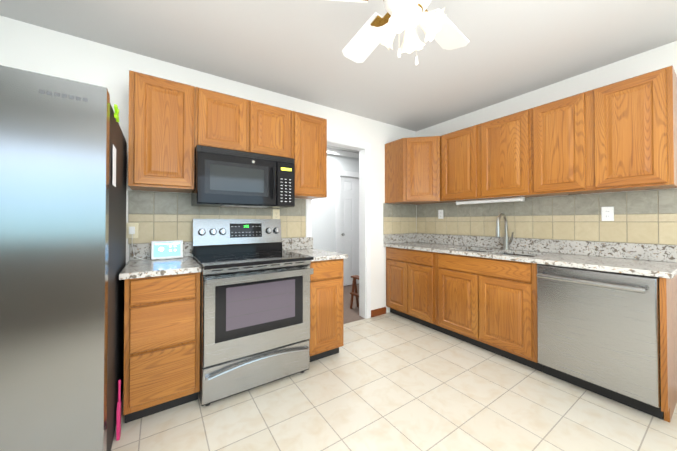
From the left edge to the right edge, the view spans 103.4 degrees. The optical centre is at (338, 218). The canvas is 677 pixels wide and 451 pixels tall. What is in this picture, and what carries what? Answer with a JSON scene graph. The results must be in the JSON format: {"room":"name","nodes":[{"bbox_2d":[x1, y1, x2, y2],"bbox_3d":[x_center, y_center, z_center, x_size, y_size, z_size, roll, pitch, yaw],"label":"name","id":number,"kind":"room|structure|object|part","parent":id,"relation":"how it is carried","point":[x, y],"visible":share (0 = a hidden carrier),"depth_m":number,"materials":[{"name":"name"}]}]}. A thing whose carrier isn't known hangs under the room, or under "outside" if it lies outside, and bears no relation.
{"room":"kitchen","nodes":[
{"label":"kitchen","id":0,"kind":"room"},
{"bbox_2d":[0,16,415,312],"bbox_3d":[-1.002,-0.018,2.460,5.240,2.470,0.120,0,-1,-34],"label":"wall","id":1,"kind":"structure","parent":0,"point":[33,48],"depth_m":2.07,"materials":[{"name":"white paint"}]},
{"bbox_2d":[128,70,194,192],"bbox_3d":[-1.306,-0.595,1.990,0.385,0.765,0.327,0,-1,-34],"label":"upper cabinet","id":2,"kind":"object","parent":1,"relation":"attached to","point":[161,144],"visible":1,"depth_m":1.85,"materials":[{"name":"brown wood"}]},
{"bbox_2d":[128,190,305,243],"bbox_3d":[-0.960,-0.003,2.411,1.480,0.404,0.008,0,-1,-34],"label":"wall tiles","id":3,"kind":"structure","parent":1,"relation":"attached to","point":[162,216],"depth_m":2.18,"materials":[{"name":"beige tile"}]},
{"bbox_2d":[126,223,138,237],"bbox_3d":[-1.546,0.092,2.004,0.072,0.116,0.008,0,-1,-34],"label":"electrical outlet","id":4,"kind":"object","parent":3,"relation":"attached to","point":[136,226],"visible":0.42,"depth_m":2.00,"materials":[{"name":"beige plastic"}]},
{"bbox_2d":[129,227,146,259],"bbox_3d":[-1.490,0.186,2.005,0.129,0.248,0.056,0,-1,-34],"label":"cord","id":5,"kind":"object","parent":4,"relation":"attached to","point":[132,230],"visible":0.94,"depth_m":1.98,"materials":[{"name":"white plastic"}]},
{"bbox_2d":[273,209,279,218],"bbox_3d":[-0.614,-0.031,2.631,0.072,0.116,0.008,0,-1,-34],"label":"electrical outlet","id":6,"kind":"object","parent":3,"relation":"attached to","point":[276,213],"visible":0.94,"depth_m":2.63,"materials":[{"name":"beige plastic"}]},
{"bbox_2d":[194,87,290,157],"bbox_3d":[-0.825,-0.749,2.314,0.767,0.450,0.327,0,-1,-34],"label":"upper cabinet","id":7,"kind":"object","parent":1,"relation":"attached to","point":[225,121],"visible":0.88,"depth_m":2.14,"materials":[{"name":"brown wood"}]},
{"bbox_2d":[191,145,294,208],"bbox_3d":[-0.784,-0.309,2.250,0.760,0.425,0.448,0,-1,-34],"label":"over-the-range microwave","id":8,"kind":"object","parent":7,"relation":"attached to","point":[230,178],"visible":1,"depth_m":2.08,"materials":[{"name":"black plastic"}]},
{"bbox_2d":[291,111,326,198],"bbox_3d":[-0.346,-0.588,2.626,0.372,0.765,0.316,0,-1,-34],"label":"upper cabinet","id":9,"kind":"object","parent":1,"relation":"attached to","point":[309,144],"visible":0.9,"depth_m":2.49,"materials":[{"name":"brown wood"}]},
{"bbox_2d":[306,134,370,318],"bbox_3d":[-0.014,0.145,3.121,0.900,2.160,0.148,0,-1,-34],"label":"door frame","id":10,"kind":"structure","parent":1,"relation":"attached to","point":[362,231],"depth_m":3.29,"materials":[{"name":"white paint"}]},
{"bbox_2d":[371,307,385,316],"bbox_3d":[0.506,1.185,3.377,0.259,0.085,0.014,0,-1,-34],"label":"baseboard","id":11,"kind":"structure","parent":1,"relation":"attached to","point":[377,312],"depth_m":3.37,"materials":[{"name":"brown wood"}]},
{"bbox_2d":[383,203,415,234],"bbox_3d":[0.841,0.010,3.618,0.632,0.404,0.008,0,-1,-34],"label":"wall tiles","id":12,"kind":"structure","parent":1,"relation":"attached to","point":[399,218],"depth_m":3.60,"materials":[{"name":"beige tile"}]},
{"bbox_2d":[312,153,358,251],"bbox_3d":[-0.464,0.020,4.530,4.840,2.440,0.120,0,-1,-34],"label":"wall","id":13,"kind":"structure","parent":0,"point":[324,223],"depth_m":4.65,"materials":[{"name":"white paint"}]},
{"bbox_2d":[327,148,358,157],"bbox_3d":[-0.406,-1.155,4.456,4.600,0.090,0.090,0,-1,-34],"label":"crown molding","id":14,"kind":"structure","parent":13,"relation":"attached to","point":[342,153],"depth_m":4.71,"materials":[{"name":"white paint"}]},
{"bbox_2d":[336,170,358,285],"bbox_3d":[0.325,0.193,5.012,0.940,2.105,0.105,0,-1,-34],"label":"door","id":15,"kind":"structure","parent":13,"relation":"in","point":[347,212],"depth_m":4.93,"materials":[{"name":"white paint"}]},
{"bbox_2d":[0,0,676,152],"bbox_3d":[0.198,-1.270,1.833,6.520,0.080,5.360,0,-1,-34],"label":"ceiling","id":16,"kind":"structure","parent":0,"point":[509,50],"depth_m":1.92,"materials":[{"name":"white paint"}]},
{"bbox_2d":[332,0,468,65],"bbox_3d":[0.310,-0.969,1.208,1.035,0.592,1.029,0,-1,-34],"label":"ceiling fan","id":17,"kind":"object","parent":16,"relation":"hanging from","point":[362,45],"depth_m":1.44,"materials":[{"name":"white"}]},
{"bbox_3d":[0.308,-0.767,1.188,0.089,0.186,0.015,0,-1,14],"label":"ceiling fan chain cord","id":18,"kind":"part","parent":17,"relation":"part of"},
{"bbox_2d":[343,284,364,323],"bbox_3d":[-0.069,1.260,3.926,4.600,0.048,1.540,0,-1,-34],"label":"floor","id":19,"kind":"structure","parent":0,"point":[350,315],"depth_m":3.69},
{"bbox_2d":[350,275,358,308],"bbox_3d":[0.279,1.011,3.587,0.146,0.441,0.255,0,-1,-34],"label":"stool","id":20,"kind":"object","parent":19,"relation":"on","point":[354,285],"visible":0.5,"depth_m":3.65,"materials":[{"name":"brown wood"}]},
{"bbox_2d":[111,312,676,450],"bbox_3d":[0.095,1.224,0.810,5.240,0.050,3.820,0,-1,-34],"label":"floor","id":21,"kind":"structure","parent":0,"point":[389,381],"depth_m":1.67,"materials":[{"name":"tile"}]},
{"bbox_2d":[0,65,126,450],"bbox_3d":[-1.626,0.303,1.257,0.908,1.762,0.977,0,-1,-34],"label":"fridge","id":22,"kind":"object","parent":21,"relation":"on","point":[62,235],"visible":1,"depth_m":1.08,"materials":[{"name":"silver metal"}]},
{"bbox_2d":[112,104,118,186],"bbox_3d":[-1.132,-0.364,1.361,0.016,0.399,0.127,0,-1,-34],"label":"note","id":23,"kind":"object","parent":22,"relation":"attached to","point":[116,113],"visible":0.98,"depth_m":1.36,"materials":[{"name":"white paper"}]},
{"bbox_2d":[116,379,120,440],"bbox_3d":[-1.213,1.051,1.476,0.014,0.309,0.060,0,-1,-34],"label":"dustpan","id":24,"kind":"object","parent":21,"relation":"on","point":[118,430],"visible":1,"depth_m":1.46,"materials":[{"name":"pink plastic"}]},
{"bbox_2d":[123,272,199,422],"bbox_3d":[-1.215,0.778,1.857,0.385,0.864,0.601,0,-1,-34],"label":"base cabinet","id":25,"kind":"object","parent":21,"relation":"on","point":[161,343],"visible":0.96,"depth_m":1.60,"materials":[{"name":"brown wood"}]},
{"bbox_2d":[119,237,347,279],"bbox_3d":[-0.737,0.272,2.168,1.562,0.154,0.626,0,-1,-34],"label":"countertop","id":26,"kind":"structure","parent":25,"relation":"on","point":[134,267],"depth_m":1.98,"materials":[{"name":"stone"}]},
{"bbox_2d":[151,240,182,259],"bbox_3d":[-1.325,0.242,2.068,0.205,0.140,0.078,0,-1,-34],"label":"panel","id":27,"kind":"object","parent":26,"relation":"on","point":[170,249],"visible":1,"depth_m":2.05,"materials":[{"name":"white plastic"}]},
{"bbox_2d":[192,219,313,405],"bbox_3d":[-0.699,0.608,2.122,0.755,1.209,0.738,0,-1,-34],"label":"range","id":28,"kind":"object","parent":21,"relation":"on","point":[255,279],"visible":1,"depth_m":1.88,"materials":[{"name":"silver metal"}]},
{"bbox_2d":[310,259,342,361],"bbox_3d":[-0.266,0.785,2.493,0.370,0.864,0.601,0,-1,-34],"label":"base cabinet","id":29,"kind":"object","parent":21,"relation":"on","point":[326,311],"visible":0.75,"depth_m":2.25,"materials":[{"name":"brown wood"}]},
{"bbox_2d":[386,247,440,331],"bbox_3d":[1.061,0.794,3.302,0.605,0.864,0.757,0,-1,-34],"label":"base cabinet","id":30,"kind":"object","parent":21,"relation":"on","point":[411,294],"visible":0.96,"depth_m":3.08,"materials":[{"name":"brown wood"}]},
{"bbox_2d":[436,251,541,371],"bbox_3d":[1.526,0.786,2.608,0.605,0.864,0.910,0,-1,-34],"label":"base cabinet","id":31,"kind":"object","parent":21,"relation":"on","point":[489,304],"visible":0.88,"depth_m":2.35,"materials":[{"name":"brown wood"}]},
{"bbox_2d":[383,233,676,278],"bbox_3d":[1.489,0.277,2.647,0.630,0.154,2.332,0,-1,-34],"label":"countertop","id":32,"kind":"structure","parent":31,"relation":"on","point":[654,260],"depth_m":2.25,"materials":[{"name":"stone"}]},
{"bbox_2d":[464,250,532,256],"bbox_3d":[1.517,0.454,2.603,0.406,0.199,0.776,0,-1,-34],"label":"sink","id":33,"kind":"object","parent":32,"relation":"attached to","point":[504,253],"depth_m":2.68,"materials":[{"name":"silver metal"}]},
{"bbox_2d":[495,213,512,249],"bbox_3d":[1.668,0.135,2.678,0.220,0.369,0.104,0,-1,-34],"label":"faucet","id":34,"kind":"object","parent":32,"relation":"on","point":[507,241],"visible":1,"depth_m":2.72,"materials":[{"name":"silver metal"}]},
{"bbox_2d":[537,264,662,419],"bbox_3d":[1.913,0.780,1.948,0.698,0.861,0.607,0,-1,-34],"label":"dishwasher","id":35,"kind":"object","parent":21,"relation":"on","point":[598,332],"visible":0.98,"depth_m":1.74,"materials":[{"name":"silver metal"}]},
{"bbox_2d":[659,275,676,422],"bbox_3d":[2.128,0.777,1.710,0.606,0.865,0.026,0,-1,-34],"label":"base cabinet","id":36,"kind":"object","parent":21,"relation":"on","point":[668,324],"visible":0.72,"depth_m":1.58,"materials":[{"name":"brown wood"}]},
{"bbox_2d":[416,41,676,232],"bbox_3d":[2.221,-0.020,2.249,0.120,2.470,3.820,0,-1,-34],"label":"wall","id":37,"kind":"structure","parent":0,"point":[658,58],"depth_m":2.38,"materials":[{"name":"white paint"}]},
{"bbox_2d":[385,136,450,204],"bbox_3d":[1.024,-0.580,3.381,0.610,0.765,0.610,0,-1,-34],"label":"upper cabinet","id":38,"kind":"object","parent":37,"relation":"attached to","point":[412,170],"visible":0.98,"depth_m":3.17,"materials":[{"name":"brown wood"}]},
{"bbox_2d":[441,108,543,201],"bbox_3d":[1.570,-0.586,2.821,0.327,0.765,0.915,0,-1,-34],"label":"upper cabinet","id":39,"kind":"object","parent":37,"relation":"attached to","point":[491,159],"visible":0.98,"depth_m":2.65,"materials":[{"name":"brown wood"}]},
{"bbox_2d":[456,197,524,204],"bbox_3d":[1.571,-0.180,2.826,0.044,0.042,0.684,0,-1,-34],"label":"under-cabinet light","id":40,"kind":"object","parent":39,"relation":"attached to","point":[513,199],"visible":0.94,"depth_m":2.77,"materials":[{"name":"white plastic"}]},
{"bbox_2d":[417,188,676,244],"bbox_3d":[1.757,0.002,2.826,0.008,0.404,2.326,0,-1,-34],"label":"wall tiles","id":41,"kind":"structure","parent":37,"relation":"attached to","point":[646,217],"depth_m":2.37,"materials":[{"name":"beige tile"}]},
{"bbox_2d":[438,210,442,218],"bbox_3d":[1.323,-0.051,3.457,0.008,0.116,0.072,0,-1,-34],"label":"electrical outlet","id":42,"kind":"object","parent":41,"relation":"attached to","point":[440,214],"visible":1,"depth_m":3.46,"materials":[{"name":"white plastic"}]},
{"bbox_2d":[601,207,613,220],"bbox_3d":[2.186,-0.036,2.170,0.008,0.116,0.072,0,-1,-34],"label":"outlet","id":43,"kind":"object","parent":41,"relation":"attached to","point":[607,213],"visible":1,"depth_m":2.17,"materials":[{"name":"white plastic"}]},
{"bbox_2d":[531,65,676,195],"bbox_3d":[2.044,-0.594,2.114,0.327,0.765,0.783,0,-1,-34],"label":"upper cabinet","id":44,"kind":"object","parent":37,"relation":"attached to","point":[620,136],"visible":1,"depth_m":1.94,"materials":[{"name":"brown wood"}]},
{"bbox_3d":[0.308,-0.889,1.180,0.097,0.031,0.097,0,-1,-34],"label":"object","id":45,"kind":"object","parent":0,"visible":0},
{"bbox_2d":[373,0,446,53],"bbox_3d":[0.307,-0.828,1.178,0.292,0.120,0.294,0,-1,-34],"label":"shades","id":46,"kind":"object","parent":45,"relation":"attached to","point":[430,23],"visible":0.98,"depth_m":1.15,"materials":[{"name":"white glass"}]}
]}

